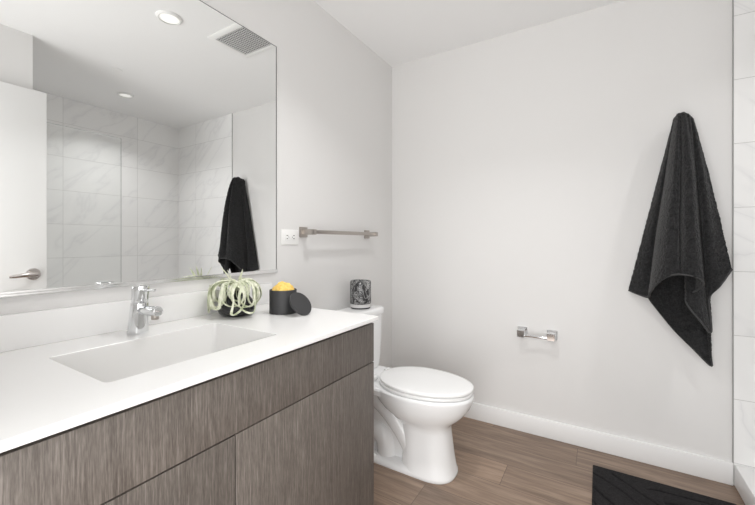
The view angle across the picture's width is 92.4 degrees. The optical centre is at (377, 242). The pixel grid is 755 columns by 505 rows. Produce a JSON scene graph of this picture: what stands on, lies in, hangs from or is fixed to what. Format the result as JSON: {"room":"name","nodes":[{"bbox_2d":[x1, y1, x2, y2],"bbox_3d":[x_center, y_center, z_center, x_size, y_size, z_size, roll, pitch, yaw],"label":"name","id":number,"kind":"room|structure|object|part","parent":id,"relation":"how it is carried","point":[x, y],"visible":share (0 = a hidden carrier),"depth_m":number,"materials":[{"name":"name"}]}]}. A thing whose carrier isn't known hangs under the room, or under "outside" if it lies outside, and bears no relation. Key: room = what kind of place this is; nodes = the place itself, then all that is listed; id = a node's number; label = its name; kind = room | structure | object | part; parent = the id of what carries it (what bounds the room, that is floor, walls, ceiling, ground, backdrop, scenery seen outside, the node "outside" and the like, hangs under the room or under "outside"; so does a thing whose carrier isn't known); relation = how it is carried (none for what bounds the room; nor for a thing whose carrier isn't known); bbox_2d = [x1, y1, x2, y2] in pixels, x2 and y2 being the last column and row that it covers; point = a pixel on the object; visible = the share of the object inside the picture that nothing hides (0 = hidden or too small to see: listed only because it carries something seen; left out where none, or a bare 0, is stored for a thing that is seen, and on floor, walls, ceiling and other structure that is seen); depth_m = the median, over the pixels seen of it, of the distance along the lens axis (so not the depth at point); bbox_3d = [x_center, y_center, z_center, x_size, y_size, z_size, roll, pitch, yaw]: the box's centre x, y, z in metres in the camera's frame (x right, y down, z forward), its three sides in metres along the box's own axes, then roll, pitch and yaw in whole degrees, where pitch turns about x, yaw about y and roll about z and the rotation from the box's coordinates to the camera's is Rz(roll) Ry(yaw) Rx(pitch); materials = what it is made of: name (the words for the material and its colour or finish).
{"room":"bathroom","nodes":[
{"label":"bathroom","id":0,"kind":"room"},
{"bbox_2d":[0,0,391,367],"bbox_3d":[-0.571,-0.075,1.659,0.100,2.440,2.640,0,0,31],"label":"wall","id":1,"kind":"structure","parent":0,"point":[334,92],"depth_m":2.02,"materials":[{"name":"white paint"}]},
{"bbox_2d":[0,283,271,352],"bbox_3d":[-0.815,0.231,1.143,0.019,0.092,1.236,0,0,31],"label":"backsplash","id":2,"kind":"structure","parent":1,"relation":"attached to","point":[41,327],"depth_m":1.06,"materials":[{"name":"white stone"}]},
{"bbox_2d":[0,0,276,297],"bbox_3d":[-0.811,-0.392,1.161,0.010,1.064,1.284,0,0,31],"label":"wall mirror","id":3,"kind":"object","parent":1,"relation":"attached to","point":[138,138],"visible":1,"depth_m":1.18,"materials":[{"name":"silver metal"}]},
{"bbox_2d":[281,229,298,244],"bbox_3d":[-0.431,-0.027,1.784,0.009,0.074,0.118,0,0,31],"label":"wall outlet","id":4,"kind":"object","parent":1,"relation":"attached to","point":[288,237],"visible":1,"depth_m":1.78,"materials":[{"name":"white plastic"}]},
{"bbox_2d":[285,233,295,240],"bbox_3d":[-0.429,-0.027,1.783,0.004,0.034,0.068,0,0,31],"label":"receptacle","id":5,"kind":"object","parent":4,"relation":"attached to","point":[288,236],"depth_m":1.78,"materials":[{"name":"white plastic"}]},
{"bbox_2d":[299,227,377,237],"bbox_3d":[-0.194,-0.053,2.100,0.083,0.053,0.651,0,0,31],"label":"towel bar","id":6,"kind":"object","parent":1,"relation":"attached to","point":[303,231],"visible":1,"depth_m":1.95,"materials":[{"name":"silver metal"}]},
{"bbox_3d":[-0.381,-0.053,1.864,0.010,0.053,0.053,0,0,31],"label":"wall plate","id":7,"kind":"part","parent":6,"relation":"part of","materials":[{"name":"silver metal"}]},
{"bbox_3d":[-0.347,-0.053,1.842,0.074,0.027,0.027,0,0,31],"label":"post","id":8,"kind":"part","parent":6,"relation":"part of","materials":[{"name":"silver metal"}]},
{"bbox_2d":[313,0,622,66],"bbox_3d":[0.661,-1.335,0.905,2.990,0.080,2.640,0,0,31],"label":"ceiling","id":9,"kind":"structure","parent":0,"point":[400,32],"depth_m":2.09,"materials":[{"name":"white paint"}]},
{"bbox_2d":[374,417,744,504],"bbox_3d":[0.229,1.185,0.197,2.990,0.080,4.300,0,0,31],"label":"floor","id":10,"kind":"structure","parent":0,"point":[497,465],"depth_m":1.78,"materials":[{"name":"brown wood"}]},
{"bbox_2d":[0,323,373,504],"bbox_3d":[-0.580,0.719,0.997,0.572,0.850,1.233,0,0,31],"label":"vanity cabinet","id":11,"kind":"object","parent":10,"relation":"on","point":[294,427],"visible":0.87,"depth_m":0.85,"materials":[{"name":"grey laminate"}]},
{"bbox_3d":[-0.504,0.748,0.591,0.019,0.590,0.618,0,0,31],"label":"door","id":12,"kind":"part","parent":11,"relation":"part of","materials":[{"name":"grey laminate"}]},
{"bbox_2d":[0,283,377,452],"bbox_3d":[-0.571,0.292,0.994,0.592,0.214,1.236,0,0,31],"label":"countertop","id":13,"kind":"structure","parent":11,"relation":"on","point":[51,382],"depth_m":0.96,"materials":[{"name":"white stone"}]},
{"bbox_2d":[127,285,162,334],"bbox_3d":[-0.698,0.203,1.088,0.147,0.147,0.057,0,0,31],"label":"faucet","id":14,"kind":"object","parent":13,"relation":"on","point":[140,310],"visible":1,"depth_m":1.08,"materials":[{"name":"silver metal"}]},
{"bbox_3d":[-0.682,0.144,1.078,0.069,0.016,0.012,0,0,31],"label":"lever","id":15,"kind":"part","parent":14,"relation":"part of","materials":[{"name":"silver metal"}]},
{"bbox_3d":[-0.681,0.203,1.078,0.109,0.035,0.030,0,0,31],"label":"spout","id":16,"kind":"part","parent":14,"relation":"part of","materials":[{"name":"silver metal"}]},
{"bbox_2d":[50,323,275,382],"bbox_3d":[-0.547,0.339,0.982,0.304,0.121,0.446,0,0,31],"label":"basin","id":17,"kind":"object","parent":13,"relation":"in","point":[119,361],"depth_m":1.06,"materials":[{"name":"white ceramic"}]},
{"bbox_2d":[217,290,254,316],"bbox_3d":[-0.539,0.230,1.385,0.137,0.093,0.137,0,0,31],"label":"vase","id":18,"kind":"object","parent":13,"relation":"on","point":[224,311],"visible":0.43,"depth_m":1.33,"materials":[{"name":"black ceramic"}]},
{"bbox_2d":[207,268,261,315],"bbox_3d":[-0.536,0.178,1.382,0.193,0.171,0.207,0,0,31],"label":"air plant","id":19,"kind":"object","parent":18,"relation":"in","point":[235,285],"visible":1,"depth_m":1.32,"materials":[{"name":"green plant"}]},
{"bbox_2d":[269,288,296,314],"bbox_3d":[-0.373,0.231,1.432,0.105,0.092,0.105,0,0,31],"label":"canister","id":20,"kind":"object","parent":13,"relation":"on","point":[279,304],"visible":0.73,"depth_m":1.38,"materials":[{"name":"grey ceramic"}]},
{"bbox_2d":[272,281,293,290],"bbox_3d":[-0.373,0.207,1.432,0.089,0.108,0.090,0,0,31],"label":"sponge","id":21,"kind":"object","parent":20,"relation":"in","point":[281,286],"visible":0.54,"depth_m":1.41,"materials":[{"name":"yellow"}]},
{"bbox_2d":[289,292,311,314],"bbox_3d":[-0.296,0.235,1.391,0.067,0.083,0.100,0,0,31],"label":"lid","id":22,"kind":"object","parent":13,"relation":"on","point":[299,302],"visible":1,"depth_m":1.38,"materials":[{"name":"grey ceramic"}]},
{"bbox_3d":[-0.181,0.748,1.118,0.019,0.590,0.611,0,0,31],"label":"door","id":23,"kind":"part","parent":11,"relation":"part of","materials":[{"name":"grey laminate"}]},
{"bbox_2d":[334,305,473,483],"bbox_3d":[0.122,0.765,1.927,0.779,0.760,0.388,0,0,31],"label":"toilet","id":24,"kind":"object","parent":10,"relation":"on","point":[416,409],"visible":0.77,"depth_m":1.77,"materials":[{"name":"white ceramic"}]},
{"bbox_3d":[-0.129,0.404,2.080,0.192,0.038,0.388,0,0,31],"label":"tank lid","id":25,"kind":"part","parent":24,"relation":"part of","materials":[{"name":"white ceramic"}]},
{"bbox_2d":[350,279,370,308],"bbox_3d":[-0.100,0.304,2.135,0.125,0.162,0.125,0,0,31],"label":"jar","id":26,"kind":"object","parent":24,"relation":"on","point":[360,289],"visible":1,"depth_m":2.08,"materials":[{"name":"grey glass"}]},
{"bbox_3d":[-0.130,0.580,2.080,0.170,0.313,0.364,0,0,31],"label":"tank","id":27,"kind":"part","parent":24,"relation":"part of","materials":[{"name":"white ceramic"}]},
{"bbox_3d":[0.232,0.941,1.859,0.521,0.408,0.360,0,0,31],"label":"bowl","id":28,"kind":"part","parent":24,"relation":"part of","materials":[{"name":"white ceramic"}]},
{"bbox_3d":[0.238,0.727,1.855,0.497,0.016,0.346,0,0,31],"label":"seat","id":29,"kind":"part","parent":24,"relation":"part of","materials":[{"name":"white plastic"}]},
{"bbox_3d":[0.242,0.707,1.853,0.494,0.018,0.348,0,0,31],"label":"lid","id":30,"kind":"part","parent":24,"relation":"part of","materials":[{"name":"white plastic"}]},
{"bbox_2d":[592,465,735,504],"bbox_3d":[1.103,1.138,1.341,0.535,0.014,0.865,0,0,31],"label":"bath mat","id":31,"kind":"object","parent":10,"relation":"on","point":[609,487],"visible":1,"depth_m":1.63,"materials":[{"name":"black fabric"}]},
{"bbox_2d":[734,464,754,504],"bbox_3d":[1.684,1.093,0.810,0.942,0.103,1.523,0,0,31],"label":"shower tray","id":32,"kind":"object","parent":10,"relation":"on","point":[744,477],"visible":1,"depth_m":1.60,"materials":[{"name":"white paint"}]},
{"bbox_2d":[392,0,754,484],"bbox_3d":[1.323,-0.075,1.987,2.790,2.440,0.104,0,0,31],"label":"wall","id":33,"kind":"structure","parent":0,"point":[526,163],"depth_m":2.05,"materials":[{"name":"white paint"}]},
{"bbox_2d":[517,326,556,341],"bbox_3d":[0.932,0.539,2.126,0.217,0.054,0.074,0,0,31],"label":"toilet paper holder","id":34,"kind":"object","parent":33,"relation":"attached to","point":[521,331],"visible":1,"depth_m":2.11,"materials":[{"name":"silver metal"}]},
{"bbox_3d":[0.863,0.539,2.168,0.054,0.054,0.074,0,0,31],"label":"post","id":35,"kind":"part","parent":34,"relation":"part of","materials":[{"name":"silver metal"}]},
{"bbox_3d":[1.002,0.539,2.083,0.054,0.054,0.074,0,0,31],"label":"post","id":36,"kind":"part","parent":34,"relation":"part of","materials":[{"name":"silver metal"}]},
{"bbox_2d":[464,402,732,485],"bbox_3d":[0.890,1.092,2.187,1.843,0.106,0.013,0,0,31],"label":"baseboard","id":37,"kind":"structure","parent":33,"relation":"attached to","point":[714,469],"depth_m":1.95,"materials":[{"name":"white paint"}]},
{"bbox_2d":[732,0,733,462],"bbox_3d":[1.679,-0.127,1.710,0.004,2.336,0.006,0,0,31],"label":"trim","id":38,"kind":"structure","parent":33,"relation":"attached to","point":[732,0],"depth_m":1.71,"materials":[{"name":"grey metal"}]},
{"bbox_3d":[1.503,-0.593,1.774,0.046,0.046,0.080,0,0,31],"label":"robe hook","id":39,"kind":"object","parent":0,"visible":0},
{"bbox_2d":[628,112,732,366],"bbox_3d":[1.414,-0.019,1.708,0.361,1.214,0.263,0,0,31],"label":"towel","id":40,"kind":"object","parent":39,"relation":"hanging from","point":[683,259],"visible":1,"depth_m":1.66,"materials":[{"name":"grey fabric"}]}
]}

